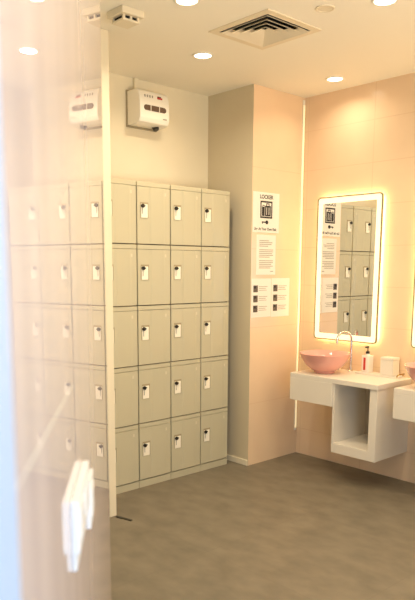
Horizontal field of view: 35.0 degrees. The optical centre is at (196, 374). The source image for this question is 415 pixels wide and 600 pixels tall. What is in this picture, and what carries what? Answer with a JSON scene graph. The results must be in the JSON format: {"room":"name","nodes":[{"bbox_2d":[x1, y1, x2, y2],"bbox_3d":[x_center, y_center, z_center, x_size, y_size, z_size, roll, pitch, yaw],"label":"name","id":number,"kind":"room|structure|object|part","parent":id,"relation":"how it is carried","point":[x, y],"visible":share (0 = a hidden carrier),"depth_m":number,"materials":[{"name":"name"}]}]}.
{"room":"changing room","nodes":[
{"label":"changing room","id":0,"kind":"room"},
{"bbox_2d":[0,0,110,599],"bbox_3d":[-0.291,-0.110,1.379,0.120,2.879,1.740,-1,9,-5],"label":"wall","id":1,"kind":"structure","parent":0,"point":[51,82],"depth_m":0.85,"materials":[{"name":"glass"}]},
{"bbox_2d":[0,114,20,599],"bbox_3d":[-0.215,0.035,0.479,0.144,2.879,0.090,-1,9,-5],"label":"trim","id":2,"kind":"structure","parent":1,"relation":"attached to","point":[10,589],"depth_m":0.50,"materials":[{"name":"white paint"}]},
{"bbox_2d":[70,461,89,570],"bbox_3d":[-0.196,0.233,1.118,0.014,0.115,0.220,-1,9,-5],"label":"door handle","id":3,"kind":"object","parent":1,"relation":"attached to","point":[80,501],"visible":1,"depth_m":1.03,"materials":[{"name":"white plastic"}]},
{"bbox_2d":[87,469,93,528],"bbox_3d":[-0.218,0.254,1.348,0.011,0.098,0.090,-1,9,-5],"label":"switch plate","id":4,"kind":"object","parent":1,"relation":"attached to","point":[90,514],"visible":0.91,"depth_m":1.32,"materials":[{"name":"white plastic"}]},
{"bbox_2d":[101,29,116,516],"bbox_3d":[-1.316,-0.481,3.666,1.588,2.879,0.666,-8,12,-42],"label":"trim","id":5,"kind":"structure","parent":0,"point":[104,33],"depth_m":3.91,"materials":[{"name":"beige paint"}]},
{"bbox_2d":[116,516,131,520],"bbox_3d":[-0.457,0.904,4.125,0.130,0.004,0.019,6,11,32],"label":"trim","id":6,"kind":"structure","parent":5,"relation":"attached to","point":[116,516],"depth_m":4.12,"materials":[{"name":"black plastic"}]},
{"bbox_2d":[109,73,207,188],"bbox_3d":[-1.685,-0.511,3.845,5.886,2.879,0.100,-8,12,-42],"label":"wall","id":7,"kind":"structure","parent":0,"point":[176,154],"depth_m":4.91,"materials":[{"name":"beige paint"}]},
{"bbox_2d":[126,78,168,131],"bbox_3d":[-0.344,-1.917,4.668,0.274,0.354,0.164,-8,12,-42],"label":"dryer","id":8,"kind":"object","parent":7,"relation":"attached to","point":[145,110],"visible":1,"depth_m":4.62,"materials":[{"name":"white plastic"}]},
{"bbox_3d":[-0.397,-1.891,4.731,0.274,0.250,0.009,-8,12,-42],"label":"plate","id":9,"kind":"part","parent":8,"relation":"part of","materials":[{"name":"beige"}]},
{"bbox_2d":[208,84,305,465],"bbox_3d":[0.470,-0.752,5.388,0.595,2.879,0.485,-8,12,-42],"label":"wall pillar","id":10,"kind":"structure","parent":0,"point":[255,131],"depth_m":5.15,"materials":[{"name":"beige paint"}]},
{"bbox_2d":[226,454,247,465],"bbox_3d":[0.240,0.678,5.414,0.010,0.045,0.481,-8,12,-42],"label":"baseboard","id":11,"kind":"structure","parent":10,"relation":"attached to","point":[229,457],"depth_m":5.31,"materials":[{"name":"beige paint"}]},
{"bbox_2d":[251,278,270,317],"bbox_3d":[0.501,-0.594,5.110,0.224,0.298,0.003,-8,12,-42],"label":"instruction sheet","id":12,"kind":"object","parent":10,"relation":"attached to","point":[260,288],"visible":1,"depth_m":5.11,"materials":[{"name":"white paper"}]},
{"bbox_2d":[252,191,279,232],"bbox_3d":[0.532,-1.236,5.033,0.298,0.300,0.003,-8,12,-42],"label":"sign","id":13,"kind":"object","parent":10,"relation":"attached to","point":[265,205],"visible":1,"depth_m":5.03,"materials":[{"name":"white paper"}]},
{"bbox_2d":[256,235,275,274],"bbox_3d":[0.536,-0.923,5.088,0.220,0.301,0.003,-8,12,-42],"label":"notice sheet","id":14,"kind":"object","parent":10,"relation":"attached to","point":[265,244],"visible":1,"depth_m":5.08,"materials":[{"name":"white paper"}]},
{"bbox_2d":[271,278,289,316],"bbox_3d":[0.669,-0.616,5.260,0.216,0.304,0.003,-8,12,-42],"label":"instruction sheet","id":15,"kind":"object","parent":10,"relation":"attached to","point":[279,286],"visible":1,"depth_m":5.26,"materials":[{"name":"white paper"}]},
{"bbox_2d":[294,100,304,429],"bbox_3d":[0.842,-0.841,5.378,0.024,2.659,0.010,-8,12,-42],"label":"strip light","id":16,"kind":"object","parent":10,"relation":"attached to","point":[303,117],"visible":1,"depth_m":5.34,"materials":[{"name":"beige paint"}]},
{"bbox_2d":[100,0,414,97],"bbox_3d":[0.486,-1.595,1.254,6.086,0.100,6.545,-8,12,-42],"label":"ceiling","id":17,"kind":"structure","parent":0,"point":[362,42],"depth_m":4.01,"materials":[{"name":"beige paint"}]},
{"bbox_2d":[107,5,143,28],"bbox_3d":[-0.374,-1.870,3.453,0.140,0.062,0.140,-8,12,-42],"label":"ceiling sensor","id":18,"kind":"object","parent":17,"relation":"attached to","point":[123,16],"visible":1,"depth_m":3.42,"materials":[{"name":"white plastic"}]},
{"bbox_2d":[174,0,199,5],"bbox_3d":[-0.049,-1.871,3.295,0.136,0.007,0.136,-8,12,-42],"label":"recessed light","id":19,"kind":"object","parent":17,"relation":"in","point":[178,2],"visible":1,"depth_m":3.32,"materials":[{"name":"beige plastic"}]},
{"bbox_2d":[177,0,196,4],"bbox_3d":[-0.049,-1.873,3.295,0.104,0.004,0.104,4,10,25],"label":"diffuser","id":20,"kind":"object","parent":19,"relation":"attached to","point":[179,2],"depth_m":3.32,"materials":[{"name":"beige plastic"}]},
{"bbox_2d":[192,51,213,58],"bbox_3d":[0.039,-2.008,4.144,0.136,0.007,0.136,-8,12,-42],"label":"recessed light","id":21,"kind":"object","parent":17,"relation":"in","point":[199,55],"visible":1,"depth_m":4.14,"materials":[{"name":"beige paint"}]},
{"bbox_2d":[195,53,210,57],"bbox_3d":[0.039,-2.009,4.143,0.104,0.004,0.104,4,10,25],"label":"diffuser","id":22,"kind":"object","parent":21,"relation":"attached to","point":[197,55],"depth_m":4.14,"materials":[{"name":"beige plastic"}]},
{"bbox_2d":[208,8,321,49],"bbox_3d":[0.385,-1.983,3.703,0.451,0.110,0.451,-8,12,-42],"label":"ceiling vent","id":23,"kind":"object","parent":17,"relation":"in","point":[267,28],"visible":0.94,"depth_m":3.74,"materials":[{"name":"white metal"}]},
{"bbox_2d":[315,4,334,12],"bbox_3d":[0.661,-1.885,3.391,0.100,0.006,0.100,-8,12,-42],"label":"ring","id":24,"kind":"object","parent":17,"relation":"attached to","point":[324,8],"visible":1,"depth_m":3.39,"materials":[{"name":"white plastic"}]},
{"bbox_2d":[325,76,344,81],"bbox_3d":[0.977,-2.086,4.646,0.136,0.007,0.136,-8,12,-42],"label":"recessed light","id":25,"kind":"object","parent":17,"relation":"in","point":[331,78],"visible":1,"depth_m":4.63,"materials":[{"name":"beige plastic"}]},
{"bbox_2d":[328,77,341,80],"bbox_3d":[0.977,-2.087,4.646,0.104,0.004,0.104,-3,10,-20],"label":"diffuser","id":26,"kind":"object","parent":25,"relation":"attached to","point":[329,78],"depth_m":4.64,"materials":[{"name":"beige plastic"}]},
{"bbox_2d":[371,0,397,5],"bbox_3d":[0.941,-1.867,3.288,0.136,0.007,0.136,-8,12,-42],"label":"recessed light","id":27,"kind":"object","parent":17,"relation":"in","point":[374,2],"visible":1,"depth_m":3.31,"materials":[{"name":"beige plastic"}]},
{"bbox_2d":[374,0,395,4],"bbox_3d":[0.941,-1.869,3.288,0.104,0.004,0.104,-3,10,-20],"label":"diffuser","id":28,"kind":"object","parent":27,"relation":"attached to","point":[376,2],"depth_m":3.31,"materials":[{"name":"beige plastic"}]},
{"bbox_2d":[110,452,414,599],"bbox_3d":[0.477,1.345,1.728,6.086,0.100,6.545,-8,12,-42],"label":"floor","id":29,"kind":"structure","parent":0,"point":[293,526],"depth_m":3.86,"materials":[{"name":"tile"}]},
{"bbox_2d":[111,178,138,493],"bbox_3d":[-0.619,-0.237,4.547,0.290,2.122,0.349,-8,12,-42],"label":"locker","id":30,"kind":"object","parent":29,"relation":"on","point":[123,192],"visible":0.38,"depth_m":4.45,"materials":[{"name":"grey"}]},
{"bbox_3d":[-0.520,-1.254,4.276,0.286,0.028,0.029,-8,12,-42],"label":"rail","id":31,"kind":"part","parent":30,"relation":"part of","materials":[{"name":"beige metal"}]},
{"bbox_3d":[-0.516,-1.051,4.303,0.285,0.375,0.023,-8,12,-42],"label":"door","id":32,"kind":"part","parent":30,"relation":"part of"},
{"bbox_3d":[-0.521,-0.845,4.342,0.286,0.028,0.029,-8,12,-42],"label":"rail","id":33,"kind":"part","parent":30,"relation":"part of","materials":[{"name":"beige metal"}]},
{"bbox_3d":[-0.517,-0.643,4.369,0.285,0.376,0.023,-8,12,-42],"label":"door","id":34,"kind":"part","parent":30,"relation":"part of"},
{"bbox_3d":[-0.522,-0.437,4.408,0.286,0.028,0.029,-8,12,-42],"label":"rail","id":35,"kind":"part","parent":30,"relation":"part of","materials":[{"name":"beige metal"}]},
{"bbox_3d":[-0.518,-0.234,4.435,0.285,0.376,0.023,-8,12,-42],"label":"door","id":36,"kind":"part","parent":30,"relation":"part of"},
{"bbox_3d":[-0.524,-0.028,4.473,0.286,0.028,0.029,-8,12,-42],"label":"rail","id":37,"kind":"part","parent":30,"relation":"part of","materials":[{"name":"beige metal"}]},
{"bbox_3d":[-0.519,0.175,4.501,0.285,0.376,0.023,-8,12,-42],"label":"door","id":38,"kind":"part","parent":30,"relation":"part of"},
{"bbox_3d":[-0.525,0.381,4.539,0.286,0.028,0.029,-8,12,-42],"label":"rail","id":39,"kind":"part","parent":30,"relation":"part of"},
{"bbox_3d":[-0.521,0.584,4.567,0.285,0.376,0.023,-8,12,-42],"label":"door","id":40,"kind":"part","parent":30,"relation":"part of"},
{"bbox_2d":[135,181,170,487],"bbox_3d":[-0.401,-0.268,4.743,0.290,2.122,0.349,-8,12,-42],"label":"locker","id":41,"kind":"object","parent":29,"relation":"on","point":[152,243],"visible":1,"depth_m":4.61,"materials":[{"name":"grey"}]},
{"bbox_3d":[-0.353,-1.100,4.430,0.056,0.090,0.005,-8,12,-42],"label":"lock plate","id":42,"kind":"part","parent":41,"relation":"part of","materials":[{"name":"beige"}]},
{"bbox_3d":[-0.355,-0.692,4.496,0.056,0.090,0.005,-8,12,-42],"label":"lock plate","id":43,"kind":"part","parent":41,"relation":"part of","materials":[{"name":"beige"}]},
{"bbox_3d":[-0.356,-0.283,4.561,0.056,0.090,0.005,-8,12,-42],"label":"lock plate","id":44,"kind":"part","parent":41,"relation":"part of","materials":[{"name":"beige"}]},
{"bbox_3d":[-0.357,0.126,4.627,0.056,0.090,0.005,-8,12,-42],"label":"lock plate","id":45,"kind":"part","parent":41,"relation":"part of","materials":[{"name":"beige"}]},
{"bbox_3d":[-0.358,0.535,4.693,0.056,0.090,0.005,-8,12,-42],"label":"lock plate","id":46,"kind":"part","parent":41,"relation":"part of","materials":[{"name":"beige"}]},
{"bbox_3d":[-0.302,-1.285,4.472,0.286,0.028,0.029,-8,12,-42],"label":"rail","id":47,"kind":"part","parent":41,"relation":"part of","materials":[{"name":"beige metal"}]},
{"bbox_3d":[-0.303,-0.876,4.537,0.286,0.028,0.029,-8,12,-42],"label":"rail","id":48,"kind":"part","parent":41,"relation":"part of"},
{"bbox_3d":[-0.298,-1.082,4.499,0.285,0.375,0.023,-8,12,-42],"label":"door","id":49,"kind":"part","parent":41,"relation":"part of","materials":[{"name":"beige metal"}]},
{"bbox_3d":[-0.299,-0.673,4.565,0.285,0.376,0.023,-8,12,-42],"label":"door","id":50,"kind":"part","parent":41,"relation":"part of","materials":[{"name":"beige metal"}]},
{"bbox_3d":[-0.304,-0.467,4.603,0.286,0.028,0.029,-8,12,-42],"label":"rail","id":51,"kind":"part","parent":41,"relation":"part of","materials":[{"name":"beige metal"}]},
{"bbox_3d":[-0.300,-0.265,4.631,0.285,0.376,0.023,-8,12,-42],"label":"door","id":52,"kind":"part","parent":41,"relation":"part of","materials":[{"name":"beige metal"}]},
{"bbox_3d":[-0.306,-0.059,4.669,0.286,0.028,0.029,-8,12,-42],"label":"rail","id":53,"kind":"part","parent":41,"relation":"part of","materials":[{"name":"beige metal"}]},
{"bbox_3d":[-0.302,0.144,4.696,0.285,0.376,0.023,-8,12,-42],"label":"door","id":54,"kind":"part","parent":41,"relation":"part of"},
{"bbox_3d":[-0.307,0.350,4.735,0.286,0.028,0.029,-8,12,-42],"label":"rail","id":55,"kind":"part","parent":41,"relation":"part of","materials":[{"name":"beige metal"}]},
{"bbox_3d":[-0.303,0.553,4.762,0.285,0.376,0.023,-8,12,-42],"label":"door","id":56,"kind":"part","parent":41,"relation":"part of","materials":[{"name":"beige metal"}]},
{"bbox_2d":[169,185,200,478],"bbox_3d":[-0.183,-0.299,4.938,0.290,2.122,0.349,-8,12,-42],"label":"locker","id":57,"kind":"object","parent":29,"relation":"on","point":[185,202],"visible":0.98,"depth_m":4.81,"materials":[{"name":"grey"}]},
{"bbox_3d":[-0.135,-1.131,4.625,0.056,0.090,0.005,-8,12,-42],"label":"lock plate","id":58,"kind":"part","parent":57,"relation":"part of","materials":[{"name":"beige"}]},
{"bbox_3d":[-0.137,-0.722,4.691,0.056,0.090,0.005,-8,12,-42],"label":"lock plate","id":59,"kind":"part","parent":57,"relation":"part of","materials":[{"name":"beige"}]},
{"bbox_3d":[-0.138,-0.314,4.757,0.056,0.090,0.005,-8,12,-42],"label":"lock plate","id":60,"kind":"part","parent":57,"relation":"part of","materials":[{"name":"beige"}]},
{"bbox_3d":[-0.139,0.095,4.823,0.056,0.090,0.005,-8,12,-42],"label":"lock plate","id":61,"kind":"part","parent":57,"relation":"part of","materials":[{"name":"beige"}]},
{"bbox_3d":[-0.141,0.504,4.888,0.056,0.090,0.005,-8,12,-42],"label":"lock plate","id":62,"kind":"part","parent":57,"relation":"part of","materials":[{"name":"beige"}]},
{"bbox_3d":[-0.088,-0.089,4.864,0.286,0.028,0.029,-8,12,-42],"label":"rail","id":63,"kind":"part","parent":57,"relation":"part of","materials":[{"name":"beige metal"}]},
{"bbox_3d":[-0.084,0.113,4.892,0.285,0.376,0.023,-8,12,-42],"label":"door","id":64,"kind":"part","parent":57,"relation":"part of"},
{"bbox_3d":[-0.085,0.522,4.958,0.285,0.376,0.023,-8,12,-42],"label":"door","id":65,"kind":"part","parent":57,"relation":"part of","materials":[{"name":"beige metal"}]},
{"bbox_3d":[-0.084,-1.315,4.667,0.286,0.028,0.029,-8,12,-42],"label":"rail","id":66,"kind":"part","parent":57,"relation":"part of","materials":[{"name":"beige metal"}]},
{"bbox_3d":[-0.085,-0.907,4.733,0.286,0.028,0.029,-8,12,-42],"label":"rail","id":67,"kind":"part","parent":57,"relation":"part of","materials":[{"name":"beige metal"}]},
{"bbox_3d":[-0.086,-0.498,4.799,0.286,0.028,0.029,-8,12,-42],"label":"rail","id":68,"kind":"part","parent":57,"relation":"part of","materials":[{"name":"beige metal"}]},
{"bbox_3d":[-0.089,0.319,4.930,0.286,0.028,0.029,-8,12,-42],"label":"rail","id":69,"kind":"part","parent":57,"relation":"part of","materials":[{"name":"beige metal"}]},
{"bbox_3d":[-0.080,-1.113,4.695,0.285,0.375,0.023,-8,12,-42],"label":"door","id":70,"kind":"part","parent":57,"relation":"part of","materials":[{"name":"beige metal"}]},
{"bbox_3d":[-0.081,-0.704,4.760,0.285,0.376,0.023,-8,12,-42],"label":"door","id":71,"kind":"part","parent":57,"relation":"part of","materials":[{"name":"beige metal"}]},
{"bbox_3d":[-0.082,-0.295,4.826,0.285,0.376,0.023,-8,12,-42],"label":"door","id":72,"kind":"part","parent":57,"relation":"part of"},
{"bbox_2d":[199,189,229,470],"bbox_3d":[0.035,-0.330,5.134,0.290,2.122,0.349,-8,12,-42],"label":"locker","id":73,"kind":"object","parent":29,"relation":"on","point":[215,204],"visible":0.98,"depth_m":5.00,"materials":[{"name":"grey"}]},
{"bbox_3d":[0.080,-0.344,4.952,0.056,0.090,0.005,-8,12,-42],"label":"lock plate","id":74,"kind":"part","parent":73,"relation":"part of","materials":[{"name":"beige"}]},
{"bbox_3d":[0.079,0.064,5.018,0.056,0.090,0.005,-8,12,-42],"label":"lock plate","id":75,"kind":"part","parent":73,"relation":"part of","materials":[{"name":"beige"}]},
{"bbox_3d":[0.077,0.473,5.084,0.056,0.090,0.005,-8,12,-42],"label":"lock plate","id":76,"kind":"part","parent":73,"relation":"part of","materials":[{"name":"beige"}]},
{"bbox_3d":[0.083,-1.162,4.821,0.056,0.090,0.005,-8,12,-42],"label":"lock plate","id":77,"kind":"part","parent":73,"relation":"part of","materials":[{"name":"beige"}]},
{"bbox_3d":[0.081,-0.753,4.887,0.056,0.090,0.005,-8,12,-42],"label":"lock plate","id":78,"kind":"part","parent":73,"relation":"part of","materials":[{"name":"beige"}]},
{"bbox_3d":[0.133,0.491,5.153,0.285,0.376,0.023,-8,12,-42],"label":"door","id":79,"kind":"part","parent":73,"relation":"part of","materials":[{"name":"beige metal"}]},
{"bbox_3d":[0.130,-0.120,5.060,0.286,0.028,0.029,-8,12,-42],"label":"rail","id":80,"kind":"part","parent":73,"relation":"part of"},
{"bbox_3d":[0.129,0.288,5.126,0.286,0.028,0.029,-8,12,-42],"label":"rail","id":81,"kind":"part","parent":73,"relation":"part of","materials":[{"name":"beige metal"}]},
{"bbox_3d":[0.134,0.083,5.087,0.285,0.376,0.023,-8,12,-42],"label":"door","id":82,"kind":"part","parent":73,"relation":"part of","materials":[{"name":"beige metal"}]},
{"bbox_3d":[0.132,-0.529,4.994,0.286,0.028,0.029,-8,12,-42],"label":"rail","id":83,"kind":"part","parent":73,"relation":"part of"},
{"bbox_3d":[0.136,-0.326,5.022,0.285,0.376,0.023,-8,12,-42],"label":"door","id":84,"kind":"part","parent":73,"relation":"part of","materials":[{"name":"beige metal"}]},
{"bbox_3d":[0.133,-0.938,4.928,0.286,0.028,0.029,-8,12,-42],"label":"rail","id":85,"kind":"part","parent":73,"relation":"part of","materials":[{"name":"beige metal"}]},
{"bbox_3d":[0.137,-0.735,4.956,0.285,0.376,0.023,-8,12,-42],"label":"door","id":86,"kind":"part","parent":73,"relation":"part of","materials":[{"name":"beige metal"}]},
{"bbox_3d":[0.134,-1.346,4.863,0.286,0.028,0.029,-8,12,-42],"label":"rail","id":87,"kind":"part","parent":73,"relation":"part of","materials":[{"name":"beige metal"}]},
{"bbox_3d":[0.138,-1.144,4.890,0.285,0.375,0.023,-8,12,-42],"label":"door","id":88,"kind":"part","parent":73,"relation":"part of","materials":[{"name":"beige metal"}]},
{"bbox_2d":[296,72,414,482],"bbox_3d":[2.293,-0.510,3.917,0.100,2.879,5.345,-8,12,-42],"label":"wall","id":89,"kind":"structure","parent":0,"point":[360,139],"depth_m":4.87,"materials":[{"name":"pink tile"}]},
{"bbox_2d":[314,192,383,343],"bbox_3d":[1.156,-0.804,5.034,0.039,1.102,0.581,-8,12,-42],"label":"mirror","id":90,"kind":"object","parent":89,"relation":"attached to","point":[349,227],"visible":1,"depth_m":5.01,"materials":[{"name":"beige mirror"}]},
{"bbox_2d":[290,369,411,462],"bbox_3d":[1.133,0.277,4.928,0.440,0.548,0.765,-8,12,-42],"label":"vanity","id":91,"kind":"object","parent":89,"relation":"attached to","point":[364,427],"visible":0.85,"depth_m":4.78,"materials":[{"name":"beige laminate"}]},
{"bbox_2d":[290,369,411,390],"bbox_3d":[1.134,0.025,4.888,0.440,0.037,0.765,-8,12,-42],"label":"countertop","id":92,"kind":"structure","parent":91,"relation":"on","point":[341,376],"depth_m":4.74,"materials":[{"name":"white stone"}]},
{"bbox_2d":[299,350,350,373],"bbox_3d":[0.971,-0.088,4.994,0.384,0.151,0.384,-8,12,-42],"label":"vessel basin","id":93,"kind":"object","parent":92,"relation":"in","point":[320,361],"visible":1,"depth_m":4.89,"materials":[{"name":"pink ceramic"}]},
{"bbox_2d":[336,330,352,371],"bbox_3d":[1.132,-0.179,5.039,0.156,0.316,0.044,-2,9,-12],"label":"tap","id":94,"kind":"object","parent":92,"relation":"on","point":[344,331],"visible":0.99,"depth_m":5.03,"materials":[{"name":"silver metal"}]},
{"bbox_2d":[355,371,403,378],"bbox_3d":[1.354,-0.008,4.866,0.110,0.035,0.366,-8,12,-42],"label":"tray","id":95,"kind":"object","parent":92,"relation":"on","point":[377,374],"visible":0.78,"depth_m":4.82,"materials":[{"name":"white ceramic"}]},
{"bbox_2d":[361,346,372,372],"bbox_3d":[1.281,-0.114,4.936,0.069,0.195,0.068,-8,12,-42],"label":"soap bottle","id":96,"kind":"object","parent":95,"relation":"on","point":[367,359],"visible":1,"depth_m":4.92,"materials":[{"name":"beige plastic"}]},
{"bbox_2d":[380,356,399,375],"bbox_3d":[1.409,-0.060,4.802,0.090,0.132,0.106,-8,12,-42],"label":"canister","id":97,"kind":"object","parent":95,"relation":"on","point":[389,365],"visible":0.96,"depth_m":4.77,"materials":[{"name":"white plastic"}]},
{"bbox_3d":[1.409,-0.116,4.793,0.090,0.019,0.106,-8,12,-42],"label":"lid","id":98,"kind":"part","parent":97,"relation":"part of","materials":[{"name":"white plastic"}]},
{"bbox_3d":[1.399,0.262,4.929,0.018,0.447,0.312,-8,12,-42],"label":"panel","id":99,"kind":"part","parent":91,"relation":"part of","materials":[{"name":"beige"}]},
{"bbox_2d":[393,383,414,421],"bbox_3d":[1.729,0.383,4.280,0.440,0.548,0.765,-8,12,-42],"label":"vanity","id":100,"kind":"object","parent":89,"relation":"attached to","point":[404,396],"visible":1,"depth_m":4.33,"materials":[{"name":"beige laminate"}]},
{"bbox_2d":[394,383,414,395],"bbox_3d":[1.730,0.131,4.240,0.440,0.037,0.765,-8,12,-42],"label":"countertop","id":101,"kind":"structure","parent":100,"relation":"on","point":[409,390],"depth_m":4.34,"materials":[{"name":"white stone"}]},
{"bbox_2d":[404,362,414,380],"bbox_3d":[1.567,0.018,4.346,0.384,0.151,0.384,-8,12,-42],"label":"vessel basin","id":102,"kind":"object","parent":101,"relation":"in","point":[410,367],"visible":1,"depth_m":4.32,"materials":[{"name":"pink ceramic"}]},
{"bbox_2d":[411,272,414,347],"bbox_3d":[1.735,-0.701,4.405,0.039,1.102,0.581,-8,12,-42],"label":"mirror","id":103,"kind":"object","parent":89,"relation":"attached to","point":[413,308],"visible":1,"depth_m":4.66,"materials":[{"name":"beige mirror"}]}
]}

